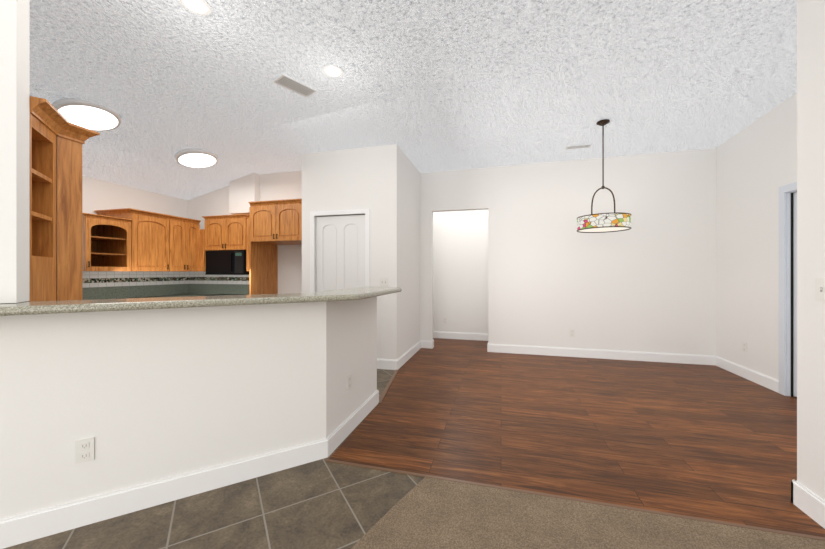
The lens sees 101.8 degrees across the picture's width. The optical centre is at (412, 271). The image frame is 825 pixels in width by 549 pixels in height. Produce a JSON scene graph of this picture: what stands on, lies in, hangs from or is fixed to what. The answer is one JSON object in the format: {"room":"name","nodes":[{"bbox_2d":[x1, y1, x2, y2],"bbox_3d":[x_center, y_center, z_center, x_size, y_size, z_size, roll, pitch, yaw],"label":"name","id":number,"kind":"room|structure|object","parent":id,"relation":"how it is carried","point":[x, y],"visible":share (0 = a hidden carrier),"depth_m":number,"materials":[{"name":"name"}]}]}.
{"room":"empty dining room","nodes":[
{"label":"empty dining room","id":0,"kind":"room"},
{"bbox_2d":[0,0,29,302],"bbox_3d":[-2.955,-0.951,1.068,2.366,2.198,0.130,0,0,-30],"label":"wall","id":1,"kind":"structure","parent":0,"point":[14,151],"depth_m":1.60,"materials":[{"name":"white paint"}]},
{"bbox_2d":[25,96,99,301],"bbox_3d":[-2.292,-0.268,1.801,0.752,1.275,0.864,0,0,15],"label":"upper cabinet","id":2,"kind":"object","parent":1,"relation":"attached to","point":[57,139],"visible":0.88,"depth_m":1.98,"materials":[{"name":"brown wood"}]},
{"bbox_2d":[0,296,376,519],"bbox_3d":[-2.194,0.746,1.881,2.823,1.108,3.725,0,0,15],"label":"wall","id":3,"kind":"structure","parent":0,"point":[141,397],"depth_m":1.90,"materials":[{"name":"white paint"}]},
{"bbox_2d":[75,437,93,463],"bbox_3d":[-1.688,0.919,1.725,0.072,0.116,0.009,0,0,-30],"label":"outlet","id":4,"kind":"object","parent":3,"relation":"attached to","point":[84,450],"visible":1,"depth_m":1.72,"materials":[{"name":"white plastic"}]},
{"bbox_2d":[0,390,378,548],"bbox_3d":[-2.141,1.235,1.869,2.746,0.130,3.752,0,0,15],"label":"baseboard","id":5,"kind":"structure","parent":3,"relation":"attached to","point":[24,528],"depth_m":1.89,"materials":[{"name":"white wood"}]},
{"bbox_2d":[0,287,401,315],"bbox_3d":[-2.070,0.170,1.807,3.086,0.040,3.943,0,0,15],"label":"countertop","id":6,"kind":"structure","parent":3,"relation":"on","point":[58,307],"depth_m":1.80,"materials":[{"name":"grey stone"}]},
{"bbox_2d":[347,374,351,390],"bbox_3d":[-0.510,0.890,2.710,0.009,0.116,0.072,0,0,15],"label":"outlet","id":7,"kind":"object","parent":3,"relation":"attached to","point":[349,381],"visible":1,"depth_m":2.71,"materials":[{"name":"white plastic"}]},
{"bbox_2d":[82,171,301,298],"bbox_3d":[-3.616,-0.375,3.205,2.850,3.350,5.790,0,0,15],"label":"wall","id":8,"kind":"structure","parent":0,"point":[235,196],"depth_m":5.71,"materials":[{"name":"white paint"}]},
{"bbox_2d":[82,212,133,270],"bbox_3d":[-4.291,-0.369,4.475,0.650,0.720,0.569,0,0,15],"label":"upper cabinet","id":9,"kind":"object","parent":8,"relation":"attached to","point":[127,239],"depth_m":4.67,"materials":[{"name":"brown wood"}]},
{"bbox_2d":[82,271,187,299],"bbox_3d":[-4.662,0.194,4.307,0.018,0.407,3.946,0,0,15],"label":"backsplash","id":10,"kind":"structure","parent":8,"relation":"attached to","point":[109,284],"depth_m":5.25,"materials":[{"name":"tile"}]},
{"bbox_2d":[102,208,169,270],"bbox_3d":[-4.153,-0.439,5.020,0.637,0.858,0.545,0,0,15],"label":"upper cabinet","id":11,"kind":"object","parent":8,"relation":"attached to","point":[151,229],"depth_m":4.91,"materials":[{"name":"brown wood"}]},
{"bbox_2d":[170,216,185,270],"bbox_3d":[-4.037,-0.445,5.416,0.660,0.871,0.270,0,0,15],"label":"upper cabinet","id":12,"kind":"object","parent":8,"relation":"attached to","point":[177,224],"depth_m":5.34,"materials":[{"name":"brown wood"}]},
{"bbox_2d":[186,218,205,270],"bbox_3d":[-3.929,-0.445,5.671,0.738,0.871,0.279,0,0,15],"label":"upper cabinet","id":13,"kind":"object","parent":8,"relation":"attached to","point":[195,236],"depth_m":5.65,"materials":[{"name":"brown wood"}]},
{"bbox_2d":[202,216,225,250],"bbox_3d":[-3.287,-0.649,5.805,0.420,0.570,0.347,0,0,15],"label":"upper cabinet","id":14,"kind":"object","parent":8,"relation":"attached to","point":[215,225],"depth_m":5.64,"materials":[{"name":"brown wood"}]},
{"bbox_2d":[205,250,248,274],"bbox_3d":[-3.084,-0.155,5.748,0.760,0.400,0.440,0,0,15],"label":"over-the-range microwave","id":15,"kind":"object","parent":14,"relation":"attached to","point":[226,262],"visible":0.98,"depth_m":5.55,"materials":[{"name":"black metal"}]},
{"bbox_2d":[188,271,248,293],"bbox_3d":[-3.238,0.194,5.962,1.866,0.407,0.018,0,0,15],"label":"backsplash","id":16,"kind":"structure","parent":8,"relation":"attached to","point":[198,282],"depth_m":6.03,"materials":[{"name":"tile"}]},
{"bbox_2d":[226,214,245,250],"bbox_3d":[-2.881,-0.649,5.697,0.420,0.570,0.347,0,0,15],"label":"upper cabinet","id":17,"kind":"object","parent":8,"relation":"attached to","point":[235,225],"depth_m":5.53,"materials":[{"name":"brown wood"}]},
{"bbox_2d":[246,214,248,270],"bbox_3d":[-2.534,-0.477,5.599,0.290,0.936,0.360,0,0,15],"label":"upper cabinet","id":18,"kind":"object","parent":8,"relation":"attached to","point":[247,215],"depth_m":5.47,"materials":[{"name":"brown wood"}]},
{"bbox_2d":[3,369,424,548],"bbox_3d":[-2.668,1.325,2.039,5.280,0.050,8.820,0,0,15],"label":"floor","id":19,"kind":"structure","parent":0,"point":[321,504],"depth_m":1.79,"materials":[{"name":"tile"}]},
{"bbox_2d":[117,294,194,298],"bbox_3d":[-4.368,0.800,4.229,0.626,0.800,3.946,0,0,15],"label":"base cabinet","id":20,"kind":"object","parent":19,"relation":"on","point":[176,295],"depth_m":5.48,"materials":[{"name":"brown wood"}]},
{"bbox_2d":[182,294,248,296],"bbox_3d":[-3.029,0.845,5.577,1.266,0.910,0.656,0,0,15],"label":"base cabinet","id":21,"kind":"object","parent":19,"relation":"on","point":[182,295],"depth_m":5.81,"materials":[{"name":"brown wood"}]},
{"bbox_2d":[248,199,301,294],"bbox_3d":[-1.960,0.120,5.279,0.940,2.360,0.685,0,0,15],"label":"enclosure","id":22,"kind":"object","parent":19,"relation":"on","point":[273,224],"visible":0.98,"depth_m":5.06,"materials":[{"name":"brown wood"}]},
{"bbox_2d":[302,153,309,292],"bbox_3d":[-1.347,-0.375,5.512,0.120,3.350,1.470,0,0,15],"label":"wall","id":23,"kind":"structure","parent":0,"point":[305,157],"depth_m":4.80,"materials":[{"name":"white paint"}]},
{"bbox_2d":[310,145,385,358],"bbox_3d":[-0.895,-0.375,4.695,1.170,3.350,0.120,0,0,15],"label":"wall","id":24,"kind":"structure","parent":0,"point":[382,183],"depth_m":4.58,"materials":[{"name":"white paint"}]},
{"bbox_2d":[310,209,369,292],"bbox_3d":[-1.018,0.221,4.655,0.902,2.158,0.016,0,0,15],"label":"door frame","id":25,"kind":"structure","parent":24,"relation":"attached to","point":[367,235],"depth_m":4.62,"materials":[{"name":"white wood"}]},
{"bbox_2d":[316,215,364,291],"bbox_3d":[-1.010,0.251,4.671,0.767,2.075,0.113,0,0,15],"label":"pantry door","id":26,"kind":"structure","parent":24,"relation":"in","point":[340,252],"depth_m":4.69,"materials":[{"name":"white wood"}]},
{"bbox_2d":[380,278,387,285],"bbox_3d":[-0.386,0.135,4.490,0.118,0.116,0.014,0,0,15],"label":"light switch","id":27,"kind":"object","parent":24,"relation":"attached to","point":[383,281],"visible":1,"depth_m":4.49,"materials":[{"name":"white plastic"}]},
{"bbox_2d":[377,359,395,369],"bbox_3d":[-0.394,1.235,4.491,0.375,0.130,0.016,0,0,15],"label":"baseboard","id":28,"kind":"structure","parent":24,"relation":"attached to","point":[387,364],"depth_m":4.47,"materials":[{"name":"white wood"}]},
{"bbox_2d":[386,144,419,359],"bbox_3d":[-0.090,-0.375,5.180,0.140,3.350,1.470,0,0,15],"label":"wall","id":29,"kind":"structure","parent":0,"point":[402,177],"depth_m":4.71,"materials":[{"name":"white paint"}]},
{"bbox_2d":[396,340,423,369],"bbox_3d":[-0.032,1.235,5.094,0.016,0.130,1.366,0,0,15],"label":"baseboard","id":30,"kind":"structure","parent":29,"relation":"attached to","point":[405,357],"depth_m":4.98,"materials":[{"name":"white wood"}]},
{"bbox_2d":[30,0,796,199],"bbox_3d":[-0.883,-1.667,1.981,8.760,0.718,9.860,0,0,15],"label":"ceiling","id":31,"kind":"structure","parent":0,"point":[426,86],"depth_m":3.02,"materials":[{"name":"white paint"}]},
{"bbox_2d":[52,98,121,130],"bbox_3d":[-3.405,-1.639,3.516,0.526,0.171,0.540,0,0,15],"label":"flush ceiling light","id":32,"kind":"object","parent":31,"relation":"attached to","point":[93,116],"visible":0.77,"depth_m":3.44,"materials":[{"name":"white glass"}]},
{"bbox_2d":[180,0,210,14],"bbox_3d":[-1.374,-1.693,2.121,0.170,0.010,0.170,0,0,15],"label":"recessed light","id":33,"kind":"object","parent":31,"relation":"in","point":[200,7],"visible":1,"depth_m":2.13,"materials":[{"name":"white glass"}]},
{"bbox_2d":[174,148,217,167],"bbox_3d":[-3.101,-1.630,4.822,0.526,0.171,0.540,0,0,15],"label":"flush ceiling light","id":34,"kind":"object","parent":31,"relation":"attached to","point":[195,158],"visible":0.98,"depth_m":4.72,"materials":[{"name":"white glass"}]},
{"bbox_2d":[273,74,316,96],"bbox_3d":[-1.065,-1.690,3.053,0.170,0.013,0.340,0,0,40],"label":"ceiling vent","id":35,"kind":"object","parent":31,"relation":"in","point":[289,83],"visible":0.98,"depth_m":3.03,"materials":[{"name":"white metal"}]},
{"bbox_2d":[323,64,342,76],"bbox_3d":[-0.671,-1.693,2.825,0.170,0.010,0.170,0,0,15],"label":"recessed light","id":36,"kind":"object","parent":31,"relation":"in","point":[330,70],"visible":0.94,"depth_m":2.81,"materials":[{"name":"white glass"}]},
{"bbox_2d":[565,144,591,149],"bbox_3d":[2.308,-1.740,4.665,0.320,0.013,0.110,0,0,15],"label":"ceiling vent","id":37,"kind":"object","parent":31,"relation":"in","point":[579,146],"visible":0.98,"depth_m":4.64,"materials":[{"name":"white metal"}]},
{"bbox_2d":[577,119,630,232],"bbox_3d":[2.275,-1.146,3.999,0.568,1.294,0.568,0,0,15],"label":"pendant lamp","id":38,"kind":"object","parent":31,"relation":"hanging from","point":[614,221],"visible":1,"depth_m":3.86,"materials":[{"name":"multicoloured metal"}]},
{"bbox_2d":[433,210,487,333],"bbox_3d":[0.951,-0.375,6.534,5.140,3.350,0.120,0,0,15],"label":"wall","id":39,"kind":"structure","parent":0,"point":[460,270],"depth_m":6.46,"materials":[{"name":"white paint"}]},
{"bbox_2d":[433,331,487,340],"bbox_3d":[0.933,1.235,6.468,4.900,0.130,0.015,0,0,15],"label":"baseboard","id":40,"kind":"structure","parent":39,"relation":"attached to","point":[445,335],"depth_m":6.46,"materials":[{"name":"white wood"}]},
{"bbox_2d":[420,148,715,355],"bbox_3d":[2.258,-0.375,5.258,4.360,3.350,0.120,0,0,15],"label":"wall","id":41,"kind":"structure","parent":0,"point":[687,262],"depth_m":5.07,"materials":[{"name":"white paint"}]},
{"bbox_2d":[424,339,433,346],"bbox_3d":[-0.627,1.235,6.090,2.076,0.130,0.016,0,0,15],"label":"baseboard","id":42,"kind":"structure","parent":41,"relation":"attached to","point":[426,343],"depth_m":5.71,"materials":[{"name":"white wood"}]},
{"bbox_2d":[569,329,574,336],"bbox_3d":[2.448,0.937,5.140,0.072,0.116,0.009,0,0,15],"label":"outlet","id":43,"kind":"object","parent":41,"relation":"attached to","point":[571,332],"visible":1,"depth_m":5.14,"materials":[{"name":"white plastic"}]},
{"bbox_2d":[487,344,715,365],"bbox_3d":[2.726,1.235,5.063,3.116,0.130,0.016,0,0,15],"label":"baseboard","id":44,"kind":"structure","parent":41,"relation":"attached to","point":[517,349],"depth_m":5.01,"materials":[{"name":"white wood"}]},
{"bbox_2d":[329,338,824,536],"bbox_3d":[1.024,1.325,4.229,6.220,0.050,4.540,0,0,15],"label":"floor","id":45,"kind":"structure","parent":0,"point":[713,442],"depth_m":2.71,"materials":[{"name":"brown wood"}]},
{"bbox_2d":[326,369,824,540],"bbox_3d":[0.927,1.296,3.023,2.948,0.007,2.180,0,0,15],"label":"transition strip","id":46,"kind":"object","parent":45,"relation":"on","point":[383,394],"depth_m":1.92,"materials":[{"name":"brown wood"}]},
{"bbox_2d":[351,477,824,548],"bbox_3d":[0.302,1.323,-0.618,2.500,0.054,5.200,0,0,15],"label":"floor","id":47,"kind":"structure","parent":0,"point":[428,513],"depth_m":1.70,"materials":[{"name":"beige carpet"}]},
{"bbox_2d":[716,99,787,379],"bbox_3d":[3.861,-0.375,3.024,0.120,3.350,3.340,0,0,15],"label":"wall","id":48,"kind":"structure","parent":0,"point":[752,165],"depth_m":4.01,"materials":[{"name":"white paint"}]},
{"bbox_2d":[742,342,746,351],"bbox_3d":[4.083,0.922,4.119,0.009,0.116,0.072,0,0,15],"label":"outlet","id":49,"kind":"object","parent":48,"relation":"attached to","point":[744,346],"visible":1,"depth_m":4.12,"materials":[{"name":"white plastic"}]},
{"bbox_2d":[716,356,778,392],"bbox_3d":[4.082,1.235,4.127,0.016,0.130,1.095,0,0,15],"label":"baseboard","id":50,"kind":"structure","parent":48,"relation":"attached to","point":[768,382],"depth_m":4.02,"materials":[{"name":"white wood"}]},
{"bbox_2d":[779,182,796,396],"bbox_3d":[3.870,0.195,3.099,0.138,2.210,0.990,0,0,15],"label":"door frame","id":51,"kind":"structure","parent":48,"relation":"attached to","point":[786,289],"depth_m":3.52,"materials":[{"name":"white wood"}]},
{"bbox_2d":[794,192,796,396],"bbox_3d":[3.887,0.232,3.095,0.035,2.112,0.816,0,0,15],"label":"door","id":52,"kind":"structure","parent":48,"relation":"in","point":[795,293],"depth_m":3.47,"materials":[{"name":"white"}]},
{"bbox_2d":[788,0,824,500],"bbox_3d":[1.508,-0.375,-0.791,0.120,3.350,5.480,0,0,15],"label":"wall","id":53,"kind":"structure","parent":0,"point":[806,108],"depth_m":1.79,"materials":[{"name":"white paint"}]},
{"bbox_2d":[791,479,824,528],"bbox_3d":[1.448,1.235,-0.752,0.016,0.130,5.466,0,0,15],"label":"baseboard","id":54,"kind":"structure","parent":53,"relation":"attached to","point":[812,505],"depth_m":1.78,"materials":[{"name":"white wood"}]},
{"bbox_2d":[815,278,824,300],"bbox_3d":[2.103,0.090,1.724,0.014,0.116,0.072,0,0,15],"label":"light switch","id":55,"kind":"object","parent":53,"relation":"attached to","point":[819,289],"visible":1,"depth_m":1.73,"materials":[{"name":"white plastic"}]}
]}

